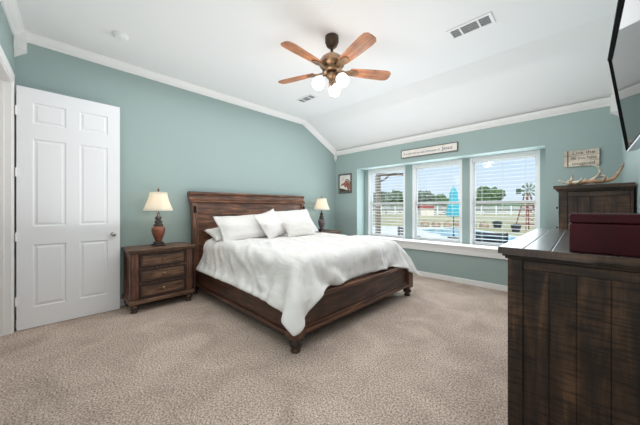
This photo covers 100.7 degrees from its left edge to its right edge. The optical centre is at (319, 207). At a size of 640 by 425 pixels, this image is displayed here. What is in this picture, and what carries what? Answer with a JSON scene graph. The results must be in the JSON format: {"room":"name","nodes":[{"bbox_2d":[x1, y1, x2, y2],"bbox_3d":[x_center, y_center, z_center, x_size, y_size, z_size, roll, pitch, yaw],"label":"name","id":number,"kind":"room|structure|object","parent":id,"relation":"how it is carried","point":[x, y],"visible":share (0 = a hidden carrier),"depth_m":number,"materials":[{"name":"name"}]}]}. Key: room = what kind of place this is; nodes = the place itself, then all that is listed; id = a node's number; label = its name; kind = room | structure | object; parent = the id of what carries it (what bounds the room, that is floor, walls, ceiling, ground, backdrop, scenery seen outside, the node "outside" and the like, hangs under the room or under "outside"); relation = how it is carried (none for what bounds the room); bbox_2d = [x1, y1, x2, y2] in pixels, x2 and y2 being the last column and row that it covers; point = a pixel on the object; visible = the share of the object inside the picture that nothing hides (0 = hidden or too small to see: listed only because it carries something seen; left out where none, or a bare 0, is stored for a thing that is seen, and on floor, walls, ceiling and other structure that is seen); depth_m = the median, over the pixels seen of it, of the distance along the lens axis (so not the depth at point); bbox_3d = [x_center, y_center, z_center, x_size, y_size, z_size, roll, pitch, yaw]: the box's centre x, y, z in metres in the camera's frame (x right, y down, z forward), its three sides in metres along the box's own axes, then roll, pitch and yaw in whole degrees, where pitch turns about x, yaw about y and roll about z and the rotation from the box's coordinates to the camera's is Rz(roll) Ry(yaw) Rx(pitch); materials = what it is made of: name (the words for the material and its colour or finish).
{"room":"bedroom","nodes":[
{"label":"bedroom","id":0,"kind":"room"},
{"bbox_2d":[0,2,13,71],"bbox_3d":[-1.687,-0.295,1.024,0.140,3.070,4.500,0,0,-42],"label":"wall","id":1,"kind":"structure","parent":0,"point":[6,36],"depth_m":2.44,"materials":[{"name":"teal paint"}]},
{"bbox_2d":[0,45,14,336],"bbox_3d":[-2.805,-0.011,2.250,0.142,2.502,0.880,0,0,-42],"label":"trim","id":2,"kind":"structure","parent":1,"relation":"attached to","point":[5,80],"depth_m":2.58,"materials":[{"name":"white paint"}]},
{"bbox_2d":[0,0,24,34],"bbox_3d":[-1.606,-1.788,1.098,0.080,0.084,4.500,0,0,-42],"label":"trim","id":3,"kind":"structure","parent":1,"relation":"attached to","point":[10,7],"depth_m":2.46,"materials":[{"name":"white paint"}]},
{"bbox_2d":[15,85,119,330],"bbox_3d":[-2.763,0.000,2.959,0.140,2.468,0.847,0,0,45],"label":"door","id":4,"kind":"structure","parent":1,"relation":"in","point":[67,169],"depth_m":2.91,"materials":[{"name":"white paint"}]},
{"bbox_2d":[14,43,335,319],"bbox_3d":[-1.435,-0.295,4.574,0.140,3.070,5.835,0,0,45],"label":"wall","id":5,"kind":"structure","parent":0,"point":[176,141],"depth_m":3.87,"materials":[{"name":"teal paint"}]},
{"bbox_2d":[13,30,26,56],"bbox_3d":[-3.090,-1.692,2.733,0.088,0.275,0.088,0,0,45],"label":"trim","id":6,"kind":"structure","parent":5,"relation":"attached to","point":[19,40],"depth_m":2.71,"materials":[{"name":"white paint"}]},
{"bbox_2d":[15,288,199,327],"bbox_3d":[-1.386,1.198,4.512,0.016,0.085,5.015,0,0,45],"label":"baseboard","id":7,"kind":"structure","parent":5,"relation":"attached to","point":[122,303],"depth_m":3.36,"materials":[{"name":"white paint"}]},
{"bbox_2d":[26,31,305,124],"bbox_3d":[-1.725,-1.788,4.123,0.080,0.084,3.985,0,0,45],"label":"trim","id":8,"kind":"structure","parent":5,"relation":"attached to","point":[32,38],"depth_m":3.49,"materials":[{"name":"white paint"}]},
{"bbox_2d":[303,121,336,154],"bbox_3d":[0.023,-1.537,5.895,0.080,0.585,1.067,0,0,45],"label":"trim","id":9,"kind":"structure","parent":5,"relation":"attached to","point":[306,124],"depth_m":5.86,"materials":[{"name":"white paint"}]},
{"bbox_2d":[0,275,507,424],"bbox_3d":[-0.527,1.300,2.190,4.780,0.120,7.115,0,0,45],"label":"floor","id":10,"kind":"structure","parent":0,"point":[437,354],"depth_m":2.06,"materials":[{"name":"beige carpet"}]},
{"bbox_2d":[121,242,194,313],"bbox_3d":[-2.093,0.866,3.454,0.458,0.748,0.746,0,0,45],"label":"nightstand","id":11,"kind":"object","parent":10,"relation":"on","point":[151,273],"visible":1,"depth_m":3.29,"materials":[{"name":"brown wood"}]},
{"bbox_2d":[143,188,172,246],"bbox_3d":[-2.107,0.118,3.457,0.338,0.748,0.338,0,0,-23],"label":"table lamp","id":12,"kind":"object","parent":11,"relation":"on","point":[158,201],"visible":1,"depth_m":3.39,"materials":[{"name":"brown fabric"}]},
{"bbox_2d":[187,191,412,352],"bbox_3d":[-0.315,0.498,3.838,2.443,1.484,2.220,0,0,45],"label":"frame","id":13,"kind":"object","parent":10,"relation":"on","point":[338,301],"visible":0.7,"depth_m":3.33,"materials":[{"name":"brown wood"}]},
{"bbox_2d":[328,267,389,286],"bbox_3d":[-0.282,0.755,3.806,2.090,0.520,1.880,0,0,45],"label":"mattress","id":14,"kind":"object","parent":13,"relation":"on","point":[388,267],"visible":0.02,"depth_m":3.10,"materials":[{"name":"white fabric"}]},
{"bbox_2d":[196,232,419,335],"bbox_3d":[-0.192,0.714,3.698,2.262,0.605,2.408,0,0,45],"label":"duvet","id":15,"kind":"object","parent":14,"relation":"on","point":[290,274],"visible":0.93,"depth_m":2.85,"materials":[{"name":"white fabric"}]},
{"bbox_2d":[204,227,221,240],"bbox_3d":[-1.244,0.381,4.045,0.403,0.210,0.900,0,0,45],"label":"pillow","id":16,"kind":"object","parent":15,"relation":"on","point":[215,233],"visible":0.16,"depth_m":3.75,"materials":[{"name":"white fabric"}]},
{"bbox_2d":[213,214,266,240],"bbox_3d":[-1.097,0.275,3.947,0.897,0.392,0.308,0,0,-45],"label":"pillow","id":17,"kind":"object","parent":15,"relation":"on","point":[241,227],"visible":0.75,"depth_m":3.77,"materials":[{"name":"white fabric"}]},
{"bbox_2d":[254,209,286,238],"bbox_3d":[-0.738,0.246,4.068,0.262,0.483,0.532,0,0,29],"label":"pillow","id":18,"kind":"object","parent":15,"relation":"on","point":[271,224],"visible":1,"depth_m":3.97,"materials":[{"name":"white fabric"}]},
{"bbox_2d":[275,209,318,235],"bbox_3d":[-0.443,0.244,4.641,0.334,0.461,0.937,0,0,43],"label":"pillow","id":19,"kind":"object","parent":15,"relation":"on","point":[293,215],"visible":0.45,"depth_m":4.61,"materials":[{"name":"white fabric"}]},
{"bbox_2d":[283,221,314,236],"bbox_3d":[-0.326,0.334,4.274,0.608,0.239,0.211,0,0,-43],"label":"pillow","id":20,"kind":"object","parent":15,"relation":"on","point":[299,228],"visible":0.97,"depth_m":4.18,"materials":[{"name":"white fabric"}]},
{"bbox_2d":[317,230,340,233],"bbox_3d":[0.043,0.866,5.620,0.458,0.748,0.746,0,0,45],"label":"nightstand","id":21,"kind":"object","parent":10,"relation":"on","point":[326,231],"visible":0.06,"depth_m":5.56,"materials":[{"name":"brown wood"}]},
{"bbox_2d":[313,196,329,231],"bbox_3d":[0.034,0.118,5.629,0.338,0.748,0.338,0,0,-23],"label":"table lamp","id":22,"kind":"object","parent":21,"relation":"on","point":[321,204],"visible":1,"depth_m":5.55,"materials":[{"name":"grey fabric"}]},
{"bbox_2d":[498,228,639,424],"bbox_3d":[1.767,0.720,1.787,0.623,1.040,1.778,0,0,45],"label":"dresser","id":23,"kind":"object","parent":10,"relation":"on","point":[574,317],"visible":0.85,"depth_m":1.22,"materials":[{"name":"brown wood"}]},
{"bbox_2d":[569,213,639,257],"bbox_3d":[1.375,0.113,1.217,0.330,0.174,0.350,0,0,45],"label":"box","id":24,"kind":"object","parent":23,"relation":"on","point":[616,234],"visible":1,"depth_m":1.13,"materials":[{"name":"red leather"}]},
{"bbox_2d":[553,182,635,229],"bbox_3d":[2.801,0.511,2.748,0.520,1.457,0.968,0,0,45],"label":"dresser","id":25,"kind":"object","parent":10,"relation":"on","point":[608,197],"visible":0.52,"depth_m":2.42,"materials":[{"name":"brown wood"}]},
{"bbox_2d":[558,162,624,184],"bbox_3d":[2.576,-0.322,2.530,0.454,0.200,0.127,0,0,42],"label":"antler mount","id":26,"kind":"object","parent":25,"relation":"on","point":[571,181],"visible":0.96,"depth_m":2.51,"materials":[{"name":"beige"}]},
{"bbox_2d":[582,165,611,184],"bbox_3d":[2.671,-0.324,2.620,0.085,0.201,0.294,0,0,-28],"label":"antler mount","id":27,"kind":"object","parent":25,"relation":"on","point":[598,175],"visible":0.51,"depth_m":2.57,"materials":[{"name":"white"}]},
{"bbox_2d":[16,0,617,150],"bbox_3d":[0.182,-1.640,2.909,4.780,0.660,5.935,0,0,45],"label":"ceiling","id":28,"kind":"structure","parent":0,"point":[537,55],"depth_m":3.02,"materials":[{"name":"white paint"}]},
{"bbox_2d":[112,31,128,41],"bbox_3d":[-2.110,-1.808,2.807,0.140,0.045,0.140,0,0,45],"label":"smoke detector","id":29,"kind":"object","parent":28,"relation":"attached to","point":[118,35],"visible":1,"depth_m":2.78,"materials":[{"name":"white plastic"}]},
{"bbox_2d":[296,94,317,102],"bbox_3d":[-0.223,-1.825,4.429,0.360,0.009,0.180,0,0,45],"label":"ceiling vent","id":30,"kind":"object","parent":28,"relation":"in","point":[309,97],"visible":1,"depth_m":4.41,"materials":[{"name":"white metal"}]},
{"bbox_2d":[278,32,390,96],"bbox_3d":[0.096,-1.518,2.797,1.279,0.625,1.231,0,0,45],"label":"ceiling fan","id":31,"kind":"object","parent":28,"relation":"hanging from","point":[331,64],"visible":1,"depth_m":2.75,"materials":[{"name":"brown wood"}]},
{"bbox_2d":[446,12,495,40],"bbox_3d":[1.519,-1.825,2.676,0.400,0.009,0.200,0,0,45],"label":"ceiling vent","id":32,"kind":"object","parent":28,"relation":"in","point":[487,19],"visible":1,"depth_m":2.66,"materials":[{"name":"white metal"}]},
{"bbox_2d":[336,106,620,285],"bbox_3d":[2.119,-0.040,4.873,4.500,2.559,0.420,0,0,45],"label":"wall","id":33,"kind":"structure","parent":0,"point":[553,136],"depth_m":4.11,"materials":[{"name":"teal paint"}]},
{"bbox_2d":[338,173,351,193],"bbox_3d":[0.573,-0.560,6.083,0.376,0.444,0.022,0,0,45],"label":"framed picture","id":34,"kind":"object","parent":33,"relation":"attached to","point":[344,180],"visible":1,"depth_m":6.07,"materials":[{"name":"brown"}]},
{"bbox_2d":[340,175,349,191],"bbox_3d":[0.577,-0.560,6.086,0.320,0.388,0.013,0,0,45],"label":"print","id":35,"kind":"object","parent":34,"relation":"attached to","point":[344,179],"depth_m":6.08},
{"bbox_2d":[368,166,404,237],"bbox_3d":[1.453,-0.121,5.740,0.897,1.478,0.120,0,0,45],"label":"window","id":36,"kind":"structure","parent":33,"relation":"in","point":[370,176],"depth_m":5.94,"materials":[{"name":"white plastic"}]},
{"bbox_2d":[370,168,402,237],"bbox_3d":[1.430,-0.104,5.716,0.803,1.425,0.070,0,0,45],"label":"window blind","id":37,"kind":"object","parent":36,"relation":"attached to","point":[399,169],"visible":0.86,"depth_m":5.65,"materials":[{"name":"white plastic"}]},
{"bbox_2d":[401,142,457,158],"bbox_3d":[1.926,-1.025,4.748,1.010,0.148,0.024,0,0,45],"label":"wall sign","id":38,"kind":"object","parent":33,"relation":"attached to","point":[448,147],"visible":1,"depth_m":4.71,"materials":[{"name":"grey"}]},
{"bbox_2d":[361,235,498,250],"bbox_3d":[2.047,0.629,4.838,3.304,0.022,0.370,0,0,45],"label":"windowsill","id":39,"kind":"structure","parent":33,"relation":"attached to","point":[487,247],"depth_m":4.75,"materials":[{"name":"white paint"}]},
{"bbox_2d":[412,159,461,242],"bbox_3d":[2.205,-0.121,4.998,0.912,1.478,0.120,0,0,45],"label":"window","id":40,"kind":"structure","parent":33,"relation":"in","point":[414,173],"depth_m":5.11,"materials":[{"name":"white plastic"}]},
{"bbox_2d":[415,162,459,241],"bbox_3d":[2.182,-0.104,4.975,0.818,1.425,0.070,0,0,45],"label":"window blind","id":41,"kind":"object","parent":40,"relation":"attached to","point":[452,163],"visible":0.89,"depth_m":4.92,"materials":[{"name":"white plastic"}]},
{"bbox_2d":[395,241,507,259],"bbox_3d":[1.939,0.703,4.729,3.274,0.125,0.036,0,0,45],"label":"trim","id":42,"kind":"structure","parent":33,"relation":"attached to","point":[409,245],"depth_m":4.42,"materials":[{"name":"white paint"}]},
{"bbox_2d":[413,271,507,291],"bbox_3d":[1.965,1.198,4.718,4.500,0.085,0.016,0,0,45],"label":"baseboard","id":43,"kind":"structure","parent":33,"relation":"attached to","point":[425,274],"depth_m":4.31,"materials":[{"name":"white paint"}]},
{"bbox_2d":[335,97,610,155],"bbox_3d":[1.943,-1.278,4.695,4.500,0.084,0.080,0,0,45],"label":"trim","id":44,"kind":"structure","parent":33,"relation":"attached to","point":[604,102],"depth_m":4.00,"materials":[{"name":"white paint"}]},
{"bbox_2d":[470,150,539,245],"bbox_3d":[2.946,-0.121,4.267,0.933,1.478,0.120,0,0,45],"label":"window","id":45,"kind":"structure","parent":33,"relation":"in","point":[537,160],"depth_m":4.32,"materials":[{"name":"white plastic"}]},
{"bbox_2d":[473,153,535,245],"bbox_3d":[2.923,-0.104,4.244,0.839,1.425,0.070,0,0,45],"label":"window blind","id":46,"kind":"object","parent":45,"relation":"attached to","point":[531,154],"visible":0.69,"depth_m":4.28,"materials":[{"name":"white plastic"}]},
{"bbox_2d":[564,148,599,166],"bbox_3d":[3.324,-0.635,3.369,0.324,0.202,0.024,0,0,45],"label":"wall sign","id":47,"kind":"object","parent":33,"relation":"attached to","point":[586,157],"visible":1,"depth_m":3.36,"materials":[{"name":"brown wood"}]},
{"bbox_2d":[610,95,618,116],"bbox_3d":[3.511,-1.202,3.143,0.088,0.275,0.088,0,0,45],"label":"trim","id":48,"kind":"structure","parent":33,"relation":"attached to","point":[613,106],"depth_m":3.13,"materials":[{"name":"white paint"}]},
{"bbox_2d":[621,129,639,212],"bbox_3d":[1.722,-0.295,1.166,0.140,3.070,5.415,0,0,45],"label":"wall","id":49,"kind":"structure","parent":0,"point":[630,172],"depth_m":2.45,"materials":[{"name":"teal paint"}]},
{"bbox_2d":[607,0,639,151],"bbox_3d":[1.729,-0.739,1.422,0.196,0.687,1.244,0,0,45],"label":"television","id":50,"kind":"object","parent":49,"relation":"attached to","point":[623,59],"visible":1,"depth_m":1.51,"materials":[{"name":"black plastic"}]},
{"label":"outside","id":51,"kind":"structure","parent":0,"visible":0},
{"bbox_2d":[373,210,534,235],"bbox_3d":[46.058,1.555,66.876,160.000,0.270,149.580,0,0,45],"label":"lawn","id":52,"kind":"structure","parent":51,"point":[510,219],"depth_m":30.11,"materials":[{"name":"plant"}]},
{"bbox_2d":[374,191,399,212],"bbox_3d":[14.044,-1.168,56.663,5.251,5.175,4.180,0,0,45],"label":"tree","id":53,"kind":"object","parent":52,"relation":"on","point":[385,197],"visible":0.62,"depth_m":55.55,"materials":[{"name":"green plant"}]},
{"bbox_2d":[391,190,402,212],"bbox_3d":[19.676,-1.564,65.999,4.943,5.969,4.641,0,0,45],"label":"tree","id":54,"kind":"object","parent":52,"relation":"on","point":[393,191],"visible":0.27,"depth_m":65.00,"materials":[{"name":"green plant"}]},
{"bbox_2d":[420,220,429,226],"bbox_3d":[7.964,1.225,20.124,0.675,0.601,0.562,0,0,45],"label":"boulder","id":55,"kind":"object","parent":52,"relation":"on","point":[425,223],"visible":0.9,"depth_m":19.93,"materials":[{"name":"beige stone"}]},
{"bbox_2d":[417,206,433,215],"bbox_3d":[19.587,0.420,49.148,2.600,2.000,2.000,0,0,0],"label":"barn","id":56,"kind":"object","parent":52,"relation":"on","point":[422,210],"visible":0.88,"depth_m":48.35,"materials":[{"name":"metal"}]},
{"bbox_2d":[417,190,434,204],"bbox_3d":[22.966,-1.334,58.734,5.202,5.508,5.175,0,0,45],"label":"tree","id":57,"kind":"object","parent":52,"relation":"on","point":[421,196],"visible":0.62,"depth_m":57.11,"materials":[{"name":"green plant"}]},
{"bbox_2d":[431,221,440,226],"bbox_3d":[8.714,1.240,19.909,0.536,0.561,0.608,0,0,-34],"label":"boulder","id":58,"kind":"object","parent":52,"relation":"on","point":[433,222],"visible":0.67,"depth_m":19.73,"materials":[{"name":"beige stone"}]},
{"bbox_2d":[430,194,445,212],"bbox_3d":[28.467,-1.050,65.975,5.256,4.940,3.501,0,0,30],"label":"tree","id":59,"kind":"object","parent":52,"relation":"on","point":[438,195],"visible":0.38,"depth_m":65.12,"materials":[{"name":"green plant"}]},
{"bbox_2d":[438,197,448,212],"bbox_3d":[28.214,-0.442,58.130,3.997,3.977,4.981,0,0,-25],"label":"tree","id":60,"kind":"object","parent":52,"relation":"on","point":[447,199],"visible":0.3,"depth_m":57.86,"materials":[{"name":"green plant"}]},
{"bbox_2d":[443,221,450,226],"bbox_3d":[9.477,1.233,19.654,0.612,0.586,0.517,0,0,45],"label":"boulder","id":61,"kind":"object","parent":52,"relation":"on","point":[445,224],"visible":0.64,"depth_m":19.51,"materials":[{"name":"beige stone"}]},
{"bbox_2d":[373,203,534,210],"bbox_3d":[46.439,-0.285,73.178,120.513,3.004,92.048,0,0,45],"label":"hedge","id":62,"kind":"object","parent":52,"relation":"on","point":[503,204],"visible":0.02,"depth_m":71.29,"materials":[{"name":"green plant"}]},
{"bbox_2d":[373,206,534,214],"bbox_3d":[33.241,0.495,52.499,81.000,1.850,0.165,0,0,5],"label":"rail fence","id":63,"kind":"object","parent":52,"relation":"on","point":[437,207],"visible":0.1,"depth_m":52.45,"materials":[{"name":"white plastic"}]},
{"bbox_2d":[479,221,488,227],"bbox_3d":[11.746,1.241,18.981,0.594,0.601,0.524,0,0,15],"label":"boulder","id":64,"kind":"object","parent":52,"relation":"on","point":[485,224],"visible":0.71,"depth_m":18.78,"materials":[{"name":"beige stone"}]},
{"bbox_2d":[476,186,505,210],"bbox_3d":[42.343,-2.085,66.910,7.566,7.011,6.748,0,0,45],"label":"tree","id":65,"kind":"object","parent":52,"relation":"on","point":[499,194],"visible":0.64,"depth_m":64.79,"materials":[{"name":"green plant"}]},
{"bbox_2d":[492,221,502,227],"bbox_3d":[12.656,1.164,18.905,0.636,0.512,0.636,0,0,45],"label":"planter","id":66,"kind":"object","parent":52,"relation":"on","point":[493,222],"visible":0.95,"depth_m":18.70,"materials":[{"name":"black ceramic"}]},
{"bbox_2d":[510,224,520,231],"bbox_3d":[11.617,1.170,15.716,0.551,0.500,0.551,0,0,45],"label":"planter","id":67,"kind":"object","parent":52,"relation":"on","point":[514,227],"visible":0.91,"depth_m":15.54,"materials":[{"name":"black ceramic"}]},
{"bbox_2d":[516,183,534,228],"bbox_3d":[13.116,-0.087,16.993,1.040,3.028,1.445,0,0,0],"label":"windmill","id":68,"kind":"object","parent":52,"relation":"on","point":[523,186],"visible":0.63,"depth_m":16.63,"materials":[{"name":"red metal"}]},
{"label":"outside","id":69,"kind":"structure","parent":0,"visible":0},
{"bbox_2d":[372,226,519,242],"bbox_3d":[7.061,1.405,10.953,21.000,0.030,15.180,0,0,45],"label":"patio","id":70,"kind":"structure","parent":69,"point":[385,229],"depth_m":15.04,"materials":[{"name":"concrete"}]},
{"bbox_2d":[375,173,402,233],"bbox_3d":[3.008,-0.030,11.075,1.364,2.840,0.225,0,0,7],"label":"porch post","id":71,"kind":"object","parent":70,"relation":"on","point":[378,181],"visible":0.67,"depth_m":11.07,"materials":[{"name":"brown brick"}]},
{"bbox_2d":[398,226,431,240],"bbox_3d":[2.536,0.950,7.110,0.650,0.880,0.740,0,0,-5],"label":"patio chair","id":72,"kind":"object","parent":70,"relation":"on","point":[399,227],"visible":0.2,"depth_m":7.33,"materials":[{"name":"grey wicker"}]},
{"bbox_2d":[446,186,458,237],"bbox_3d":[6.168,0.188,12.241,0.622,2.380,0.622,0,0,22],"label":"patio umbrella","id":73,"kind":"object","parent":70,"relation":"on","point":[455,207],"visible":0.77,"depth_m":12.10,"materials":[{"name":"blue fabric"}]},
{"bbox_2d":[419,227,517,241],"bbox_3d":[7.767,1.378,14.258,3.686,0.052,8.406,0,0,2],"label":"swimming pool","id":74,"kind":"object","parent":70,"relation":"on","point":[435,230],"visible":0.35,"depth_m":14.89,"materials":[{"name":"teal liquid"}]},
{"bbox_2d":[476,232,507,245],"bbox_3d":[3.742,0.950,5.849,0.740,0.880,0.650,0,0,40],"label":"patio chair","id":75,"kind":"object","parent":70,"relation":"on","point":[477,233],"visible":0.17,"depth_m":5.54,"materials":[{"name":"grey wicker"}]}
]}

